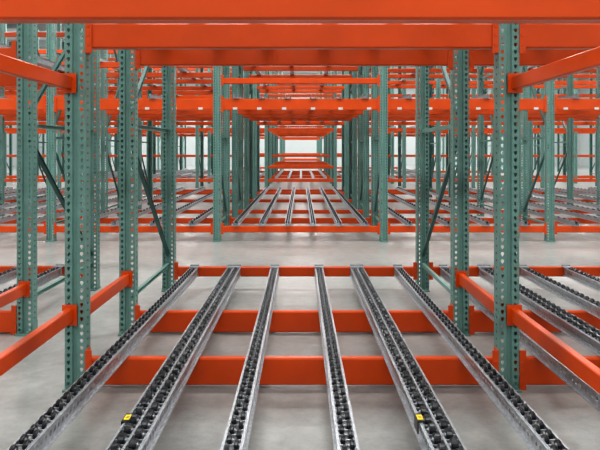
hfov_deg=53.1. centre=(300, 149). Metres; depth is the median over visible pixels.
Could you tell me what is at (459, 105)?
upright
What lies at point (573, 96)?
rail
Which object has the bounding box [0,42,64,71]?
rail
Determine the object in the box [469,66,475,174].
upright
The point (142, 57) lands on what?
beam
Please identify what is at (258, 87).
beam
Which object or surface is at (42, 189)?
rail
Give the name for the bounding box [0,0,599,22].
beam
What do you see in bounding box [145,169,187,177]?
rail
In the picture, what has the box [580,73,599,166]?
wall
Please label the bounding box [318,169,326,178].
rail
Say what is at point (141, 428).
rail
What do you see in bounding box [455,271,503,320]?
tie
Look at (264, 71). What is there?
ceiling lamp
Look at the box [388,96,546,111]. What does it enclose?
beam
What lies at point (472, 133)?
upright
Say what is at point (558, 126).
upright
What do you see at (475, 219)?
rail
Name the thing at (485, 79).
upright
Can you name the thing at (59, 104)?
beam
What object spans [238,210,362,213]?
beam
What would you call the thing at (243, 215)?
rail
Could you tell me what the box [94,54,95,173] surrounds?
upright
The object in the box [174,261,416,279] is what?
beam
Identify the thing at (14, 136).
wall
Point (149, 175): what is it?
upright
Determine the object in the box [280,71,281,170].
upright
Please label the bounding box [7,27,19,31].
ceiling lamp
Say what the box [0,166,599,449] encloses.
floor
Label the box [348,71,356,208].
upright
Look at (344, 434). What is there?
rail
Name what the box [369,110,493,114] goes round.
beam
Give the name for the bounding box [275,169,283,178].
rail
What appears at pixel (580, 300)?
rail
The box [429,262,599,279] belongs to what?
beam
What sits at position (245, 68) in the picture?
beam
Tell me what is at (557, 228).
beam
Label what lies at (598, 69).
upright
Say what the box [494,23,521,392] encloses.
upright
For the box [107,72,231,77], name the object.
beam
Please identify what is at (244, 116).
beam
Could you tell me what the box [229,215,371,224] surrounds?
beam
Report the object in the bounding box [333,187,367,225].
rail
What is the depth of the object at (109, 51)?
17.31 m
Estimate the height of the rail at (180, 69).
0.070 m
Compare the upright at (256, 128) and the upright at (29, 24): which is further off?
the upright at (256, 128)
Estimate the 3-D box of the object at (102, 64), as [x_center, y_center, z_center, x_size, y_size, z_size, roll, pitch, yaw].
[-2.659,-1.515,10.699,2.528,0.100,0.070,0,0,0]
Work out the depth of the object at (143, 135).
32.00 m
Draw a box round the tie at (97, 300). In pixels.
[80,271,132,320]
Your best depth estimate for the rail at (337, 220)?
11.67 m
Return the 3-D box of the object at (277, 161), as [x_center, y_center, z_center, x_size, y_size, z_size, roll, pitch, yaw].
[-0.009,0.655,32.039,2.528,0.100,0.070,0,0,0]
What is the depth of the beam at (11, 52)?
4.73 m
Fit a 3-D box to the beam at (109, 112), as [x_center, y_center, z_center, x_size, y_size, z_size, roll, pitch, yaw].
[-2.659,-0.765,12.139,2.528,0.100,0.070,0,0,0]
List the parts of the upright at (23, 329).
plate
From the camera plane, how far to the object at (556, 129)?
23.00 m
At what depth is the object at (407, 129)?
23.00 m
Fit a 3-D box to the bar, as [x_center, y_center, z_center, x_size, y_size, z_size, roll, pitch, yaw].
[1.297,-0.405,2.815,0.090,0.120,1.646,0,0,0]
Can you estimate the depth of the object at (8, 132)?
26.00 m
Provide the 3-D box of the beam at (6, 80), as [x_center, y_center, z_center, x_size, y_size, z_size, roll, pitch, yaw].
[-3.497,-0.745,6.261,2.511,0.230,0.085,0,0,0]
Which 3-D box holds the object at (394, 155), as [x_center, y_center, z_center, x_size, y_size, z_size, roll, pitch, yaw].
[5.291,0.255,26.039,2.528,0.100,0.070,0,0,0]
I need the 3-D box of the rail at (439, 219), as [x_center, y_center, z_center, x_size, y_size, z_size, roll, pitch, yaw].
[2.331,1.167,13.975,0.098,0.082,8.950,0,0,0]
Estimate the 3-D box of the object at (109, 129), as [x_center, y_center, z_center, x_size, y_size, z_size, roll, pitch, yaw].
[-7.959,-0.780,23.039,2.528,0.130,0.070,0,0,0]
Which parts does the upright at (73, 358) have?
plate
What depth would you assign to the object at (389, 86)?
18.41 m
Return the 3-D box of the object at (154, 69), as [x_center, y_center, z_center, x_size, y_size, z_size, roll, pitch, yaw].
[-5.309,-3.485,26.039,2.528,0.120,0.070,0,0,0]
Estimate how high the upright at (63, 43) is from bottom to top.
6.900 m
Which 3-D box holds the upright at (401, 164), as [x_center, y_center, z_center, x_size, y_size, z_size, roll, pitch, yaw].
[3.966,-1.995,23.600,0.124,6.900,1.200,0,0,0]
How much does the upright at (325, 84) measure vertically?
6.900 m
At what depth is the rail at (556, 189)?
16.33 m
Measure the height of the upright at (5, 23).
6.900 m
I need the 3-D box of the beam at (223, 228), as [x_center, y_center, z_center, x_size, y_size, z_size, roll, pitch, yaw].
[-0.009,1.250,9.562,2.528,0.180,0.085,0,0,0]
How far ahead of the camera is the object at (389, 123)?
17.31 m
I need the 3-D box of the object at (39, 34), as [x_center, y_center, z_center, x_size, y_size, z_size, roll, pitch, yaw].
[-5.309,-2.835,14.739,2.528,0.120,0.070,0,0,0]
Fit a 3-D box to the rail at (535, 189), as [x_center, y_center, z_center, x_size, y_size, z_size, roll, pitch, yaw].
[7.016,1.167,13.975,0.098,0.082,8.950,0,0,0]
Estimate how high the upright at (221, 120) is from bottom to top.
5.512 m
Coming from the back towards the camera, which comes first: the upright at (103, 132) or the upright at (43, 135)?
the upright at (43, 135)
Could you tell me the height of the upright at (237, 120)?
5.512 m
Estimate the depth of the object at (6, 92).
15.81 m
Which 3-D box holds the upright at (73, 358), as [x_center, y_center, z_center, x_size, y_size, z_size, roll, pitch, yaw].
[-1.371,-0.786,3.683,0.124,4.482,0.175,0,0,0]
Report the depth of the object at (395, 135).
32.00 m
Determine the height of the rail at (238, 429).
0.153 m
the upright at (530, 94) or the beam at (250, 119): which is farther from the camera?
the upright at (530, 94)
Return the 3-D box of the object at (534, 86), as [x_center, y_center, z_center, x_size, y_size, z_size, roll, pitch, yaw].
[7.941,-1.945,18.449,2.528,0.100,0.070,0,0,0]
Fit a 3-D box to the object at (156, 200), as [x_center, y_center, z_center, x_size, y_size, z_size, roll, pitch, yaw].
[-2.659,1.248,14.739,2.528,0.075,0.070,0,0,0]
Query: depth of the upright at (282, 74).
43.01 m
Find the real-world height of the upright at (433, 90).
6.900 m
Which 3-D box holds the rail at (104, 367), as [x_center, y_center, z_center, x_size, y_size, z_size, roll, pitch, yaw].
[-1.100,1.216,4.079,0.096,0.153,4.261,0,0,0]
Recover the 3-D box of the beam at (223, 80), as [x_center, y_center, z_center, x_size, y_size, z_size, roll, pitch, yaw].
[-0.009,-1.110,9.562,2.528,0.170,0.085,0,0,0]
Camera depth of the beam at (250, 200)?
14.71 m
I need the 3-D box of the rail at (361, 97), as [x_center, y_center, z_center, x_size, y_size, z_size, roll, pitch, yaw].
[1.016,-0.852,13.975,0.098,0.070,8.950,0,0,0]
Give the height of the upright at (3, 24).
5.512 m
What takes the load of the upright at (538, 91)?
on the floor
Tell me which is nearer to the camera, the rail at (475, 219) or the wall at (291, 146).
the rail at (475, 219)
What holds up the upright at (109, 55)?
on the floor
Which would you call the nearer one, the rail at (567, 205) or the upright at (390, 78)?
the rail at (567, 205)
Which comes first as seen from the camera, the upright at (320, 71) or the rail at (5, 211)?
the rail at (5, 211)
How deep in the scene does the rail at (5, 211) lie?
12.71 m
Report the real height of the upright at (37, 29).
6.900 m
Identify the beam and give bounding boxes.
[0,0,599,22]
[0,41,20,59]
[0,67,82,88]
[0,96,47,111]
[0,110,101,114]
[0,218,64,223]
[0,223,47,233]
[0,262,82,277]
[0,305,20,334]
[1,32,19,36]
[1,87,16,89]
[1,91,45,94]
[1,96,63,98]
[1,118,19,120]
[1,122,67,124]
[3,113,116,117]
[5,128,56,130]
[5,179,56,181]
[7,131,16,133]
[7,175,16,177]
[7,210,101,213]
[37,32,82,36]
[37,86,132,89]
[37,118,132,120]
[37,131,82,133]
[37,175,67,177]
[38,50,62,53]
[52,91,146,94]
[54,96,212,111]
[54,223,212,233]
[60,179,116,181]
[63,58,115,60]
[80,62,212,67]
[80,216,212,224]
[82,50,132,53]
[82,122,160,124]
[85,23,498,54]
[85,346,498,384]
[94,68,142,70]
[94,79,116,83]
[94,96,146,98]
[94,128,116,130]
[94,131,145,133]
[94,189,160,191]
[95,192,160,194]
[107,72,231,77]
[107,110,231,114]
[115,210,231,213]
[131,79,212,83]
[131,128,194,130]
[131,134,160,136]
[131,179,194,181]
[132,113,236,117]
[135,50,452,69]
[135,303,452,331]
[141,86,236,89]
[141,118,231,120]
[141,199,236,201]
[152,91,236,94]
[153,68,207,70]
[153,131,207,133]
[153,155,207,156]
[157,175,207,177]
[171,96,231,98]
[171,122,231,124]
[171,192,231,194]
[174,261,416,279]
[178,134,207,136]
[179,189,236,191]
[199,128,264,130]
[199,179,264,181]
[221,75,379,85]
[221,96,379,111]
[221,223,379,233]
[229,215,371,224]
[238,110,362,114]
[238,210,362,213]
[243,66,357,70]
[243,115,357,117]
[249,75,351,77]
[249,118,351,120]
[249,199,351,201]
[257,86,343,89]
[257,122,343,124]
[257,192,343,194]
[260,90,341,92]
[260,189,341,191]
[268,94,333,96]
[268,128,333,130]
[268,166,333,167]
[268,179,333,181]
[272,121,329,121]
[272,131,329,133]
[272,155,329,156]
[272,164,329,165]
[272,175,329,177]
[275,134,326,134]
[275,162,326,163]
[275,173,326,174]
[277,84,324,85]
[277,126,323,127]
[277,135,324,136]
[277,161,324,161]
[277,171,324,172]
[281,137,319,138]
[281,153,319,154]
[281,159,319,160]
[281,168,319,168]
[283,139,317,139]
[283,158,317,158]
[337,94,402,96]
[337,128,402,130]
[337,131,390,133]
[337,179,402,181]
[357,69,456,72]
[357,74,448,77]
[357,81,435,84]
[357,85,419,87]
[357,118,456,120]
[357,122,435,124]
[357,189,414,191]
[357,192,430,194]
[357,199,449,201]
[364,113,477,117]
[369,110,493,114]
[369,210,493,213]
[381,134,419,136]
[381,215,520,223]
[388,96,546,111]
[388,222,546,233]
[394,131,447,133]
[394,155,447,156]
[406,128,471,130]
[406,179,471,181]
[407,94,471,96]
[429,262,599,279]
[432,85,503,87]
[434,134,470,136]
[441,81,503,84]
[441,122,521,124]
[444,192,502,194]
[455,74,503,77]
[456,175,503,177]
[466,50,586,68]
[466,305,599,334]
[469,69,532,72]
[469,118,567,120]
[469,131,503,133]
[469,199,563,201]
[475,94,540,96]
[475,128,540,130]
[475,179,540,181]
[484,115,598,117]
[501,110,599,114]
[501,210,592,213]
[515,23,599,52]
[515,349,599,389]
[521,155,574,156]
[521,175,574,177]
[526,215,599,224]
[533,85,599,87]
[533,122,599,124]
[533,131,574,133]
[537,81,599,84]
[553,96,599,111]
[553,223,599,233]
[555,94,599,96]
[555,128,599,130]
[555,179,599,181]
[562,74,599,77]
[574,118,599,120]
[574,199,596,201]
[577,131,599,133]
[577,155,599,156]
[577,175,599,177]
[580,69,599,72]
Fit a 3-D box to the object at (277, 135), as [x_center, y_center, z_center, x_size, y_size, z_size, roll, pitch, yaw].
[-0.009,-0.780,32.039,2.528,0.130,0.070,0,0,0]
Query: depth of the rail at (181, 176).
25.38 m
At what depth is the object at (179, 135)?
32.00 m
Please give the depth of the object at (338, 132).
26.00 m
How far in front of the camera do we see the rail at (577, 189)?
17.32 m
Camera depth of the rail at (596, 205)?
13.74 m
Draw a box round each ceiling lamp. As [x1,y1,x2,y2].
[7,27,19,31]
[264,71,337,72]
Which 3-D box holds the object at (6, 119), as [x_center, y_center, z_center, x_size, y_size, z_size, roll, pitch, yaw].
[-7.959,-0.765,14.739,2.528,0.100,0.070,0,0,0]
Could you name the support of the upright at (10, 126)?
on the floor
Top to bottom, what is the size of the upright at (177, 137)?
6.900 m
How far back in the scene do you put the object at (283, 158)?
43.01 m
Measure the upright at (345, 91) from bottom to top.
5.500 m
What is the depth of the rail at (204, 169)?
27.61 m
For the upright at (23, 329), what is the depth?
4.77 m
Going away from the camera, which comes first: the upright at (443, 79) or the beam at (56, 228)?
the beam at (56, 228)
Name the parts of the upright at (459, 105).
plate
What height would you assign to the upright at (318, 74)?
6.900 m
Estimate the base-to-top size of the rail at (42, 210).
0.082 m
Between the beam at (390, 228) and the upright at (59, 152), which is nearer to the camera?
the beam at (390, 228)
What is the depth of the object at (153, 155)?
26.00 m
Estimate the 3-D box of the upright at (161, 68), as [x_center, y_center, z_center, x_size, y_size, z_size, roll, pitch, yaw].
[-3.984,-1.295,17.900,0.124,5.500,1.200,0,0,0]
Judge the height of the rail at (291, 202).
0.082 m
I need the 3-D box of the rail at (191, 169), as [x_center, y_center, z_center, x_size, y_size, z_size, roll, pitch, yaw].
[-5.784,1.070,28.100,0.098,0.070,10.200,0,0,0]
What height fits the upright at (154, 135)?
6.900 m
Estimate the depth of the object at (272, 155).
26.00 m
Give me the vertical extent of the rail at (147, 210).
0.082 m
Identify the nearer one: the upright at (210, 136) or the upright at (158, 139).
the upright at (210, 136)
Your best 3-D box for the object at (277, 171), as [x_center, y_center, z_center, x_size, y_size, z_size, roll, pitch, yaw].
[-0.009,1.165,32.039,2.528,0.120,0.070,0,0,0]
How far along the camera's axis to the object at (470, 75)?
15.81 m
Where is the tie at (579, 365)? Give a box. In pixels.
[507,305,599,393]
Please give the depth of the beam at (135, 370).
3.64 m
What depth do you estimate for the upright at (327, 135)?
29.01 m
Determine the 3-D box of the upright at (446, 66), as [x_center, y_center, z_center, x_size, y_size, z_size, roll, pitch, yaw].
[6.616,-1.995,26.600,0.124,6.900,1.200,0,0,0]
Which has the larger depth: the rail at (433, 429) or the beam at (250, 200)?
the beam at (250, 200)
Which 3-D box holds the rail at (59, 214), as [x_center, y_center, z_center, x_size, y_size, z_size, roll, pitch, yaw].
[-4.389,1.167,13.975,0.098,0.082,8.950,0,0,0]
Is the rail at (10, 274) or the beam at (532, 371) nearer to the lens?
the beam at (532, 371)
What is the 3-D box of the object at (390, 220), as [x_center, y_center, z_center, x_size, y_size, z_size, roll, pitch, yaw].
[2.641,1.250,10.691,2.528,0.180,0.085,0,0,0]
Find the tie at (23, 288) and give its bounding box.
[0,281,29,307]
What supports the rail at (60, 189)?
on the bar
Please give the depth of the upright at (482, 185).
13.21 m
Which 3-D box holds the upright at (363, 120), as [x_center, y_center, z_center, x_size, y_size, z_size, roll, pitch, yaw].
[1.316,-1.301,12.697,0.124,5.512,1.285,0,0,0]
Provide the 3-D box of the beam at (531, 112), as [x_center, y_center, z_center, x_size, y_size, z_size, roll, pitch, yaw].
[5.291,-0.765,12.139,2.528,0.100,0.070,0,0,0]
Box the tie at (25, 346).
[0,305,76,375]
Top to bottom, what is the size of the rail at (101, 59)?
0.070 m
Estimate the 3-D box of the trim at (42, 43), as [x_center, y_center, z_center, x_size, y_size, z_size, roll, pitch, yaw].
[0.000,-6.945,39.090,52.000,0.400,0.180,0,0,0]
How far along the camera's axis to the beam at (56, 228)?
9.53 m
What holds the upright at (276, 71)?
on the floor
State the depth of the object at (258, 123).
17.31 m
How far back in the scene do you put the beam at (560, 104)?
9.53 m
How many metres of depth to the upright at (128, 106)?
4.82 m
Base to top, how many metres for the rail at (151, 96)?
0.070 m
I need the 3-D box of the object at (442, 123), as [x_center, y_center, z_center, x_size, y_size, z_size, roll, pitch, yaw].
[5.291,-0.765,17.339,2.528,0.100,0.070,0,0,0]
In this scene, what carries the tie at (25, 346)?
attached to the upright
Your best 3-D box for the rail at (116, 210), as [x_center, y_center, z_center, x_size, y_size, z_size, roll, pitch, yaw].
[-3.584,1.167,13.975,0.098,0.082,8.950,0,0,0]
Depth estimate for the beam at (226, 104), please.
9.53 m
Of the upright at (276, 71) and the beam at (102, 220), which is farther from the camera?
the upright at (276, 71)
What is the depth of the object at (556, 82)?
17.31 m
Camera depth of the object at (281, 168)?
39.01 m
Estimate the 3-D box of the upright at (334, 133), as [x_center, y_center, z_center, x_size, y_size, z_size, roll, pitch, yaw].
[1.316,-1.995,23.600,0.124,6.900,1.200,0,0,0]
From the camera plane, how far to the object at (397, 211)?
12.11 m
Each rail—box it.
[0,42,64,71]
[0,187,115,214]
[0,189,95,208]
[0,190,132,222]
[0,264,64,293]
[0,266,19,284]
[1,187,45,196]
[1,188,64,200]
[1,189,19,192]
[6,265,198,449]
[28,187,158,224]
[80,187,185,224]
[100,58,182,95]
[105,265,240,449]
[111,187,205,225]
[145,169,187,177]
[150,94,161,98]
[150,192,212,225]
[153,169,194,177]
[176,68,212,90]
[176,169,205,175]
[176,170,207,178]
[189,194,236,225]
[220,265,278,449]
[233,94,268,121]
[233,187,268,225]
[259,187,281,225]
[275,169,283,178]
[284,187,295,225]
[306,187,315,225]
[314,265,359,449]
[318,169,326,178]
[319,187,341,225]
[333,94,367,121]
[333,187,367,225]
[350,265,466,449]
[357,94,411,121]
[357,187,411,225]
[381,169,414,178]
[381,189,449,225]
[393,265,569,449]
[396,94,488,121]
[396,187,488,225]
[419,189,527,225]
[439,265,599,411]
[442,94,578,121]
[445,188,578,225]
[469,188,599,222]
[477,265,599,356]
[485,187,599,214]
[502,187,599,207]
[519,265,599,318]
[533,188,599,200]
[555,188,599,196]
[561,265,599,291]
[574,187,599,192]
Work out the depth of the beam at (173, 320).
4.74 m
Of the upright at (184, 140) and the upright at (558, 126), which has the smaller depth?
the upright at (558, 126)
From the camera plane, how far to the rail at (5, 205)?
13.06 m
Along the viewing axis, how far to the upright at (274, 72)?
29.02 m
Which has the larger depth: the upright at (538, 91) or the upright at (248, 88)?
the upright at (538, 91)
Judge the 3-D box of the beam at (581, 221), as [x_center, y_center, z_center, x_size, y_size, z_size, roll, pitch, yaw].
[5.291,1.250,10.691,2.528,0.180,0.085,0,0,0]
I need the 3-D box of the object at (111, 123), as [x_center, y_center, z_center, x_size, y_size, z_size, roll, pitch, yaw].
[-5.309,-0.765,17.339,2.528,0.100,0.070,0,0,0]
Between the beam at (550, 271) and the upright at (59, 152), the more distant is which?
the upright at (59, 152)
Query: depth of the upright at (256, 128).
17.31 m
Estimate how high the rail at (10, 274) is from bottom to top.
0.118 m
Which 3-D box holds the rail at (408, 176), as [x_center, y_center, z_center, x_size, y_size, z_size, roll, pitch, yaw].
[4.336,1.070,28.100,0.098,0.070,10.200,0,0,0]
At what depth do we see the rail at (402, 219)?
10.44 m
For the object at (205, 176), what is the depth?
26.00 m
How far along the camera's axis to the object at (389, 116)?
13.21 m
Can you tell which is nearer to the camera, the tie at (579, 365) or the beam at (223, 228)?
the tie at (579, 365)
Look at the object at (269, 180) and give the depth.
23.00 m
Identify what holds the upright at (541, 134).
on the floor
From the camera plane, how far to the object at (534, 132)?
26.00 m
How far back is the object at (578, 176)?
26.00 m
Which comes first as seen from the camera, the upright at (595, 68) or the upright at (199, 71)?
the upright at (595, 68)
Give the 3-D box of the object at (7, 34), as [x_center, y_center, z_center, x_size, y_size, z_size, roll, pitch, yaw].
[-7.959,-2.835,14.739,2.528,0.120,0.070,0,0,0]
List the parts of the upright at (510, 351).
plate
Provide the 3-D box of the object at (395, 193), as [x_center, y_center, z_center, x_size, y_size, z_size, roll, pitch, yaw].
[2.641,1.248,17.339,2.528,0.075,0.070,0,0,0]
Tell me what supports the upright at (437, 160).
on the floor
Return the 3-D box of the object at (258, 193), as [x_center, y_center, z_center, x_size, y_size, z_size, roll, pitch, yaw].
[-0.009,1.248,17.339,2.528,0.075,0.070,0,0,0]
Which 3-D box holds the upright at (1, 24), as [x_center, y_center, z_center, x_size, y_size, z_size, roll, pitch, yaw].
[-9.284,-1.295,17.900,0.124,5.500,1.200,0,0,0]
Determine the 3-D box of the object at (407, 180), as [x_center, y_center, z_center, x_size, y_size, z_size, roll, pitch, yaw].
[5.291,1.165,23.039,2.528,0.120,0.070,0,0,0]
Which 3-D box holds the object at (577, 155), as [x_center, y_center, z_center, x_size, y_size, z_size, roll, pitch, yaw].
[13.241,0.255,26.039,2.528,0.100,0.070,0,0,0]
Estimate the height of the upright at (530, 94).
5.500 m
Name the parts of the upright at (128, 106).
plate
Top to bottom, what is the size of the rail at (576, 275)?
0.153 m
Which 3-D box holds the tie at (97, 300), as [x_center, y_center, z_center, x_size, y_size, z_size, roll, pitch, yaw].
[-1.371,1.015,4.230,0.090,0.125,0.996,0,0,0]
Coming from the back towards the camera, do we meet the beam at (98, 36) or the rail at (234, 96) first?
the rail at (234, 96)
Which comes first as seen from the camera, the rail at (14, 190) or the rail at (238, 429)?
the rail at (238, 429)
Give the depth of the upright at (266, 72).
23.00 m
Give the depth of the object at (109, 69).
26.00 m
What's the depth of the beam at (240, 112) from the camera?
12.11 m
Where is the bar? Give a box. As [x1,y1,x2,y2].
[507,46,599,92]
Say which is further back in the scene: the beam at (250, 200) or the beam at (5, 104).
the beam at (250, 200)
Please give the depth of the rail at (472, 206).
11.85 m
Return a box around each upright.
[0,23,4,215]
[1,24,1,186]
[5,23,6,185]
[7,41,11,178]
[14,23,100,335]
[28,23,52,203]
[37,29,38,178]
[39,134,44,171]
[45,23,81,241]
[56,41,64,178]
[57,23,67,187]
[62,23,89,392]
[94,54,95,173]
[100,50,118,217]
[108,54,116,178]
[118,50,175,335]
[138,68,152,208]
[146,71,155,178]
[157,71,160,169]
[161,68,172,198]
[176,71,181,169]
[182,84,185,168]
[195,68,203,187]
[199,71,199,169]
[208,68,212,183]
[213,66,229,241]
[232,66,243,217]
[244,71,252,208]
[253,71,259,198]
[265,71,268,187]
[269,71,272,183]
[273,71,275,178]
[276,71,277,172]
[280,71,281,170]
[282,74,283,158]
[318,74,319,169]
[320,71,321,170]
[324,84,325,172]
[326,72,328,178]
[329,71,331,183]
[332,71,336,187]
[342,71,347,198]
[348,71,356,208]
[358,66,368,217]
[371,66,387,241]
[388,66,393,183]
[390,78,390,166]
[398,66,405,187]
[415,50,469,335]
[429,66,440,198]
[432,66,435,178]
[441,73,444,170]
[446,66,447,168]
[448,57,456,204]
[469,66,474,187]
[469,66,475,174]
[477,66,493,217]
[484,66,492,178]
[487,80,487,168]
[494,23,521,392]
[516,66,532,196]
[519,66,555,241]
[533,66,543,187]
[534,88,536,169]
[537,66,539,178]
[548,74,573,208]
[557,78,566,171]
[562,73,576,183]
[589,73,599,178]
[595,68,599,185]
[596,67,599,215]
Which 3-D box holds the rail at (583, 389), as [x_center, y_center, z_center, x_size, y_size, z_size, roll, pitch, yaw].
[1.470,1.216,4.079,0.096,0.152,4.261,0,0,0]
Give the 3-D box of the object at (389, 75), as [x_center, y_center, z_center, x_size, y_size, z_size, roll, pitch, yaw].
[2.641,-1.945,15.849,2.528,0.100,0.070,0,0,0]
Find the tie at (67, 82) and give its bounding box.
[0,54,76,92]
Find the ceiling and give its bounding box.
[7,23,503,61]
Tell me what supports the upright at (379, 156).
on the floor
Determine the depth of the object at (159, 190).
18.41 m
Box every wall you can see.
[7,121,19,165]
[39,76,579,165]
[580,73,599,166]
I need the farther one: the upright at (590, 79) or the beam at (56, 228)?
the upright at (590, 79)
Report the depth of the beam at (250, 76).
14.71 m
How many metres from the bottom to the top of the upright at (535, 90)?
6.900 m
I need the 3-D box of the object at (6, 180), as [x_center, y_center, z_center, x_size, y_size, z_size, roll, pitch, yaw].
[-10.609,1.165,23.039,2.528,0.120,0.070,0,0,0]
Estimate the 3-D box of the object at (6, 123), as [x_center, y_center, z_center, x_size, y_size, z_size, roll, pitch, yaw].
[-7.959,-0.765,17.339,2.528,0.100,0.070,0,0,0]
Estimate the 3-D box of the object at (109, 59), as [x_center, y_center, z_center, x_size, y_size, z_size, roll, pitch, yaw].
[-7.959,-3.485,23.039,2.528,0.120,0.070,0,0,0]

